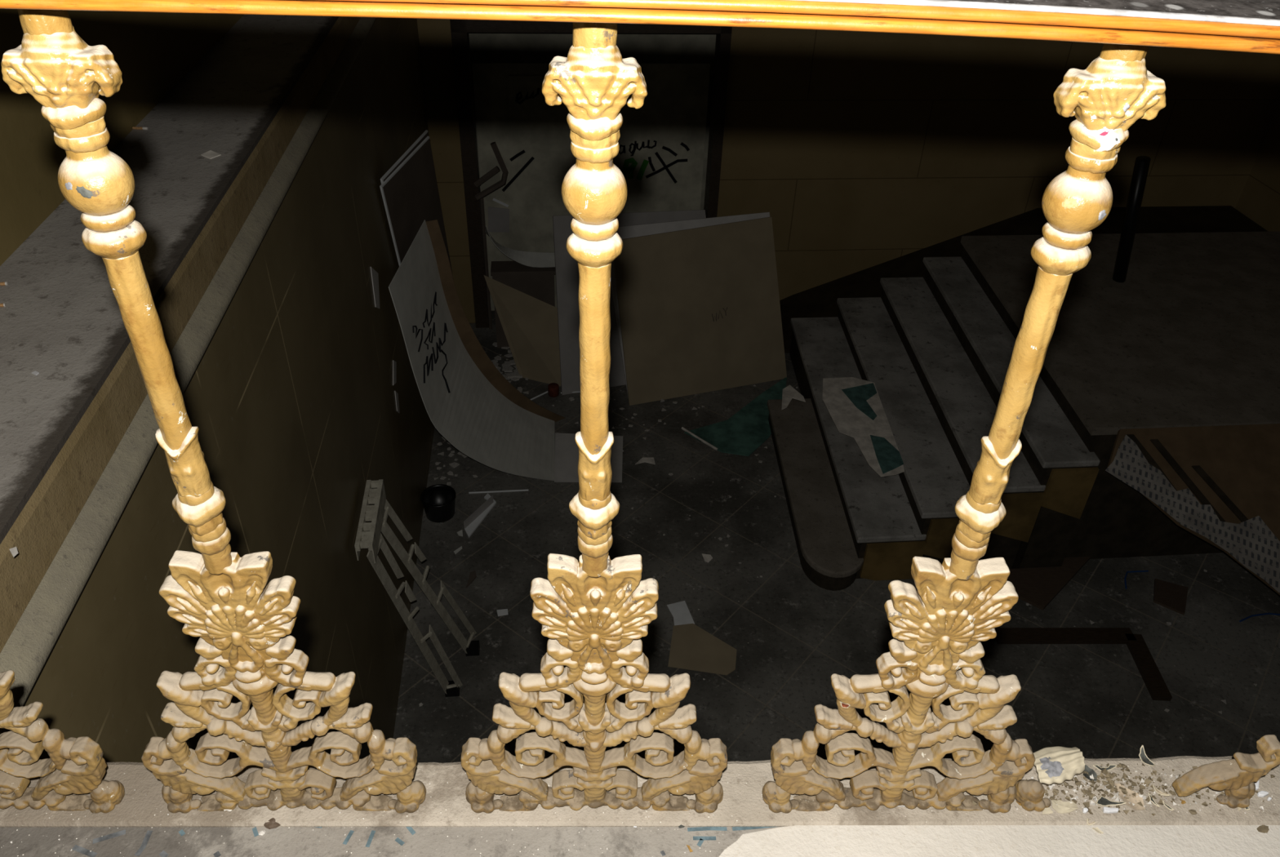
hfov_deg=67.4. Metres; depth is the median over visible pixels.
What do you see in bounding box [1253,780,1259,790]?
plaster piece
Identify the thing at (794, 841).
sheet
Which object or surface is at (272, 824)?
lump
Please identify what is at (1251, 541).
sheet
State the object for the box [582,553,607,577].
socket
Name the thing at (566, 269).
plasterboard
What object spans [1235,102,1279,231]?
wall
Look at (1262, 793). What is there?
plaster piece
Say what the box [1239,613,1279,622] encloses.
wire
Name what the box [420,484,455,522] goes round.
bucket
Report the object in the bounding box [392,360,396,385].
strip
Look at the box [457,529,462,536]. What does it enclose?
bit
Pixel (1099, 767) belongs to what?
flake
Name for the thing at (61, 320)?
ledge
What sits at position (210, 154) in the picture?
paper card
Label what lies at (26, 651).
trim
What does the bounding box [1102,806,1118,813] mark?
plaster piece
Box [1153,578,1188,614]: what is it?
panel
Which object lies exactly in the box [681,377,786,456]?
sheet
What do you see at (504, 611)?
paper card
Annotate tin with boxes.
[547,382,559,397]
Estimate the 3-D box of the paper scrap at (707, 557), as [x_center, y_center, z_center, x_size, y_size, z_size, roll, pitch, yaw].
[0.403,0.766,5.691,0.054,0.004,0.079,-7,37,-12]
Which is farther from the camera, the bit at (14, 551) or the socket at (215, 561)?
the bit at (14, 551)
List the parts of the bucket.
handle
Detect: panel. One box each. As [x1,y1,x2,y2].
[1006,556,1090,610]
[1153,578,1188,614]
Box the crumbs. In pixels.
[0,766,1279,856]
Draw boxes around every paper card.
[200,150,221,159]
[496,608,508,616]
[666,600,694,625]
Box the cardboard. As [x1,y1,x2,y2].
[667,623,737,675]
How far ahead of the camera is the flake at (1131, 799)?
1.09 m
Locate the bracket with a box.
[463,493,496,537]
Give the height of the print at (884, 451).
0.002 m
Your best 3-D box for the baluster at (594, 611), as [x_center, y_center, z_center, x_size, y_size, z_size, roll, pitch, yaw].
[-0.039,0.085,0.826,0.286,0.835,0.044,2,36,0]
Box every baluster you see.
[0,8,426,813]
[0,670,124,813]
[460,22,727,813]
[762,43,1165,813]
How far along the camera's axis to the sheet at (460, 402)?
5.63 m
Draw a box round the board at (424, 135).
[380,129,428,184]
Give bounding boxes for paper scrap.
[635,457,655,464]
[702,553,712,562]
[781,384,805,410]
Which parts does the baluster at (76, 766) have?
stem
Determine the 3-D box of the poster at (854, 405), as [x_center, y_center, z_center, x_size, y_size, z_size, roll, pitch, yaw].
[1.373,-0.032,5.987,0.381,0.005,1.052,1,36,-2]
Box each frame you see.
[449,19,732,328]
[473,142,508,329]
[994,627,1172,701]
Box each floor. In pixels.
[0,826,778,856]
[393,311,1279,763]
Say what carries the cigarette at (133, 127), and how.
on the ledge
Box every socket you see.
[201,547,231,574]
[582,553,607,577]
[949,554,978,580]
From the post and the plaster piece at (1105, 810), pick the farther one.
the post
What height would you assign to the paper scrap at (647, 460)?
0.004 m
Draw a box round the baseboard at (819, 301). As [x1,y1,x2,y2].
[779,205,1268,353]
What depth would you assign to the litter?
1.10 m
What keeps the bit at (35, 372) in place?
on the ledge
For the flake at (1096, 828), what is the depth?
1.06 m
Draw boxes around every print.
[711,307,727,321]
[841,382,876,420]
[870,435,903,473]
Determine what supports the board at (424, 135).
on the floor at (1093, 699)
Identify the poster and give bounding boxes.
[508,75,562,143]
[822,377,904,476]
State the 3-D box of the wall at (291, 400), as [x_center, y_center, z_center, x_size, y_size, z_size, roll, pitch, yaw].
[-1.359,-0.157,4.505,0.250,2.800,6.170,-2,36,-5]
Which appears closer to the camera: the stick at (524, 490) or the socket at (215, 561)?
the socket at (215, 561)
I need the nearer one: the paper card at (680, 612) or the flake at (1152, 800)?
the flake at (1152, 800)
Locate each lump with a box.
[258,830,266,835]
[263,817,280,829]
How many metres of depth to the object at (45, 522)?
1.85 m
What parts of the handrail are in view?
rail, rail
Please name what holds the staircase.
on the floor at (1093, 699)
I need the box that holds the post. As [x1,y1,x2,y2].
[1112,155,1151,282]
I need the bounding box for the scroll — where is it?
[1172,734,1279,808]
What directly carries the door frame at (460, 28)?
in the wall at (862, 150)
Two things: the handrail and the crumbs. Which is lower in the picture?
the crumbs
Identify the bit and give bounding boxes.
[9,546,17,557]
[31,370,39,375]
[453,546,462,554]
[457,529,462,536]
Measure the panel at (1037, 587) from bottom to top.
0.020 m
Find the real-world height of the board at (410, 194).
2.142 m
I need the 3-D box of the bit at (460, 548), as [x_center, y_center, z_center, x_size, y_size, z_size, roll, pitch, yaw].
[-1.078,0.720,5.686,0.023,0.004,0.075,22,41,25]
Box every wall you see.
[0,8,244,266]
[6,17,434,762]
[417,18,1279,323]
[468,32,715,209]
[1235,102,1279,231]
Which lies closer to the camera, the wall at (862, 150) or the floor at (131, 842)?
the floor at (131, 842)
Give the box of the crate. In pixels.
[490,261,555,347]
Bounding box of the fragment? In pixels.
[1033,746,1085,785]
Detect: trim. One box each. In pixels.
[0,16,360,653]
[0,17,376,733]
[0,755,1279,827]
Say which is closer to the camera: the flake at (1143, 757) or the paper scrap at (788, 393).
the flake at (1143, 757)
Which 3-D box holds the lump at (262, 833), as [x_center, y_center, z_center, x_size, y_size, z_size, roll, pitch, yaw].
[-0.409,0.437,1.038,0.008,0.004,0.006,1,36,-2]
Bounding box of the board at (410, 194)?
[379,136,452,272]
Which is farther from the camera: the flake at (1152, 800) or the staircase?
the staircase
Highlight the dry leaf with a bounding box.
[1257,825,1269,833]
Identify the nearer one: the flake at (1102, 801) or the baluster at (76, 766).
the baluster at (76, 766)
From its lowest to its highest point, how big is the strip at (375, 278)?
0.253 m
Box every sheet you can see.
[388,219,555,480]
[484,225,555,267]
[554,432,622,482]
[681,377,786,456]
[718,825,1279,856]
[1105,435,1279,593]
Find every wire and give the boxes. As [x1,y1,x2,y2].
[1124,570,1148,589]
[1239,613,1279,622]
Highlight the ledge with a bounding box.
[0,14,338,544]
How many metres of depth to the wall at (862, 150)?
7.27 m
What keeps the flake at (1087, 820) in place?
on the sheet at (794, 841)
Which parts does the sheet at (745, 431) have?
plaster strip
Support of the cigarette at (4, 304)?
on the ledge
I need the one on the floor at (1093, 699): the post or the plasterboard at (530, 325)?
the plasterboard at (530, 325)
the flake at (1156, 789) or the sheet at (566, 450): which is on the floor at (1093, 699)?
the sheet at (566, 450)
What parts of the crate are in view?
lid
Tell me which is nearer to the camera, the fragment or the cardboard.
the fragment
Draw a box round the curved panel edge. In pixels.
[425,219,564,422]
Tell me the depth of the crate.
7.22 m
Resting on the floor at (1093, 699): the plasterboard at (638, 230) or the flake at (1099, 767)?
the plasterboard at (638, 230)
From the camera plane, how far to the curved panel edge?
5.88 m
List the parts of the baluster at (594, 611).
stem, post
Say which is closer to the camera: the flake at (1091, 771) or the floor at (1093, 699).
the flake at (1091, 771)
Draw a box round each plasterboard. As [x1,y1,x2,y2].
[484,275,560,386]
[552,209,706,395]
[610,212,769,398]
[613,217,786,405]
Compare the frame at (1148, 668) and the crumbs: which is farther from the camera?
the frame at (1148, 668)
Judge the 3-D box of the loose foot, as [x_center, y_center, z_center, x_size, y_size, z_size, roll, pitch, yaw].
[0.443,0.411,1.080,0.041,0.036,0.029,1,36,-2]
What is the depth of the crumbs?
1.09 m
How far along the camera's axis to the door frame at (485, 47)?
7.28 m
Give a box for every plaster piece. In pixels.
[1082,807,1088,813]
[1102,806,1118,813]
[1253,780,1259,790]
[1257,791,1268,797]
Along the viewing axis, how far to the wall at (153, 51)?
2.62 m
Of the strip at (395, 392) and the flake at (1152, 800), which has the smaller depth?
the flake at (1152, 800)
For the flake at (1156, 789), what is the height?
0.007 m
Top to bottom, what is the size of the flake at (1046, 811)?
0.002 m
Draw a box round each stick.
[468,488,528,493]
[529,391,547,399]
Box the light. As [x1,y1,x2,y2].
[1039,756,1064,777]
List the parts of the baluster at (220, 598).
post, stem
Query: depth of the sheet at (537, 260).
7.20 m
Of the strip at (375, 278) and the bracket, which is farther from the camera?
the bracket
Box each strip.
[370,266,379,308]
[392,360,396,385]
[394,391,399,413]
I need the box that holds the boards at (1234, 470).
[1106,423,1279,595]
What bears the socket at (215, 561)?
attached to the baluster at (220, 598)
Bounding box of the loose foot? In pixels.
[1014,778,1050,811]
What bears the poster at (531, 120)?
attached to the door
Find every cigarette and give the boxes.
[0,281,8,285]
[0,302,6,306]
[132,126,147,129]
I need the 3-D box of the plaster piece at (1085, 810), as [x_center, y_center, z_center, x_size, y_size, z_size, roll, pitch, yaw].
[0.500,0.429,1.078,0.006,0.005,0.005,1,36,-2]
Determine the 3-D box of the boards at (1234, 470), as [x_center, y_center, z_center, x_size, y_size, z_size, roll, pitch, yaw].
[3.680,0.905,4.827,2.320,1.011,1.812,-2,36,-5]
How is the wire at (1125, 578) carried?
on the floor at (1093, 699)
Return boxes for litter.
[972,763,1275,816]
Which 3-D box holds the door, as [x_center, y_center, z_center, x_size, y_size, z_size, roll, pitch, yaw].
[-0.370,-1.821,7.500,1.715,2.000,0.028,-2,36,-5]
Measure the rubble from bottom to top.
0.017 m
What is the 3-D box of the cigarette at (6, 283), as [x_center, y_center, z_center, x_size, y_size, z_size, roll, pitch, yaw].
[-1.356,-0.308,2.046,0.013,0.008,0.008,-7,37,-12]
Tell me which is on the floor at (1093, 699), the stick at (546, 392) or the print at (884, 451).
the stick at (546, 392)
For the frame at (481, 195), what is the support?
on the floor at (1093, 699)
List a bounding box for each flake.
[1042,807,1053,814]
[1051,800,1078,813]
[1083,764,1097,781]
[1086,818,1096,825]
[1092,826,1103,833]
[1093,764,1117,771]
[1095,795,1126,806]
[1114,782,1145,810]
[1138,745,1155,766]
[1147,792,1159,807]
[1152,784,1170,795]
[1162,800,1174,810]
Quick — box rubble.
[418,342,1257,714]
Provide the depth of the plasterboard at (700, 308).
6.88 m
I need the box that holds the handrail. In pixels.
[0,0,1279,54]
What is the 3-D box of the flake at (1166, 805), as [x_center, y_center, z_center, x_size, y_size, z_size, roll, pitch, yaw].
[0.598,0.427,1.087,0.004,0.004,0.014,-22,42,-29]
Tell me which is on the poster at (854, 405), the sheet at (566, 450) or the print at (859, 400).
the print at (859, 400)
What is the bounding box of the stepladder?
[354,479,479,697]
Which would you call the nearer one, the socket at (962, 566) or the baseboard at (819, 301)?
the socket at (962, 566)
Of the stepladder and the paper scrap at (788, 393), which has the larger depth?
the paper scrap at (788, 393)
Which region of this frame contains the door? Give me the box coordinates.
[471,62,710,311]
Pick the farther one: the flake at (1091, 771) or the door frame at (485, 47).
the door frame at (485, 47)
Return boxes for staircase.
[767,231,1279,591]
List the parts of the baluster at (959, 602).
stem, post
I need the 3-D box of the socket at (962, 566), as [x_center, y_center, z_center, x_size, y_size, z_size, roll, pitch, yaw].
[0.290,0.118,0.858,0.023,0.027,0.022,1,36,-2]

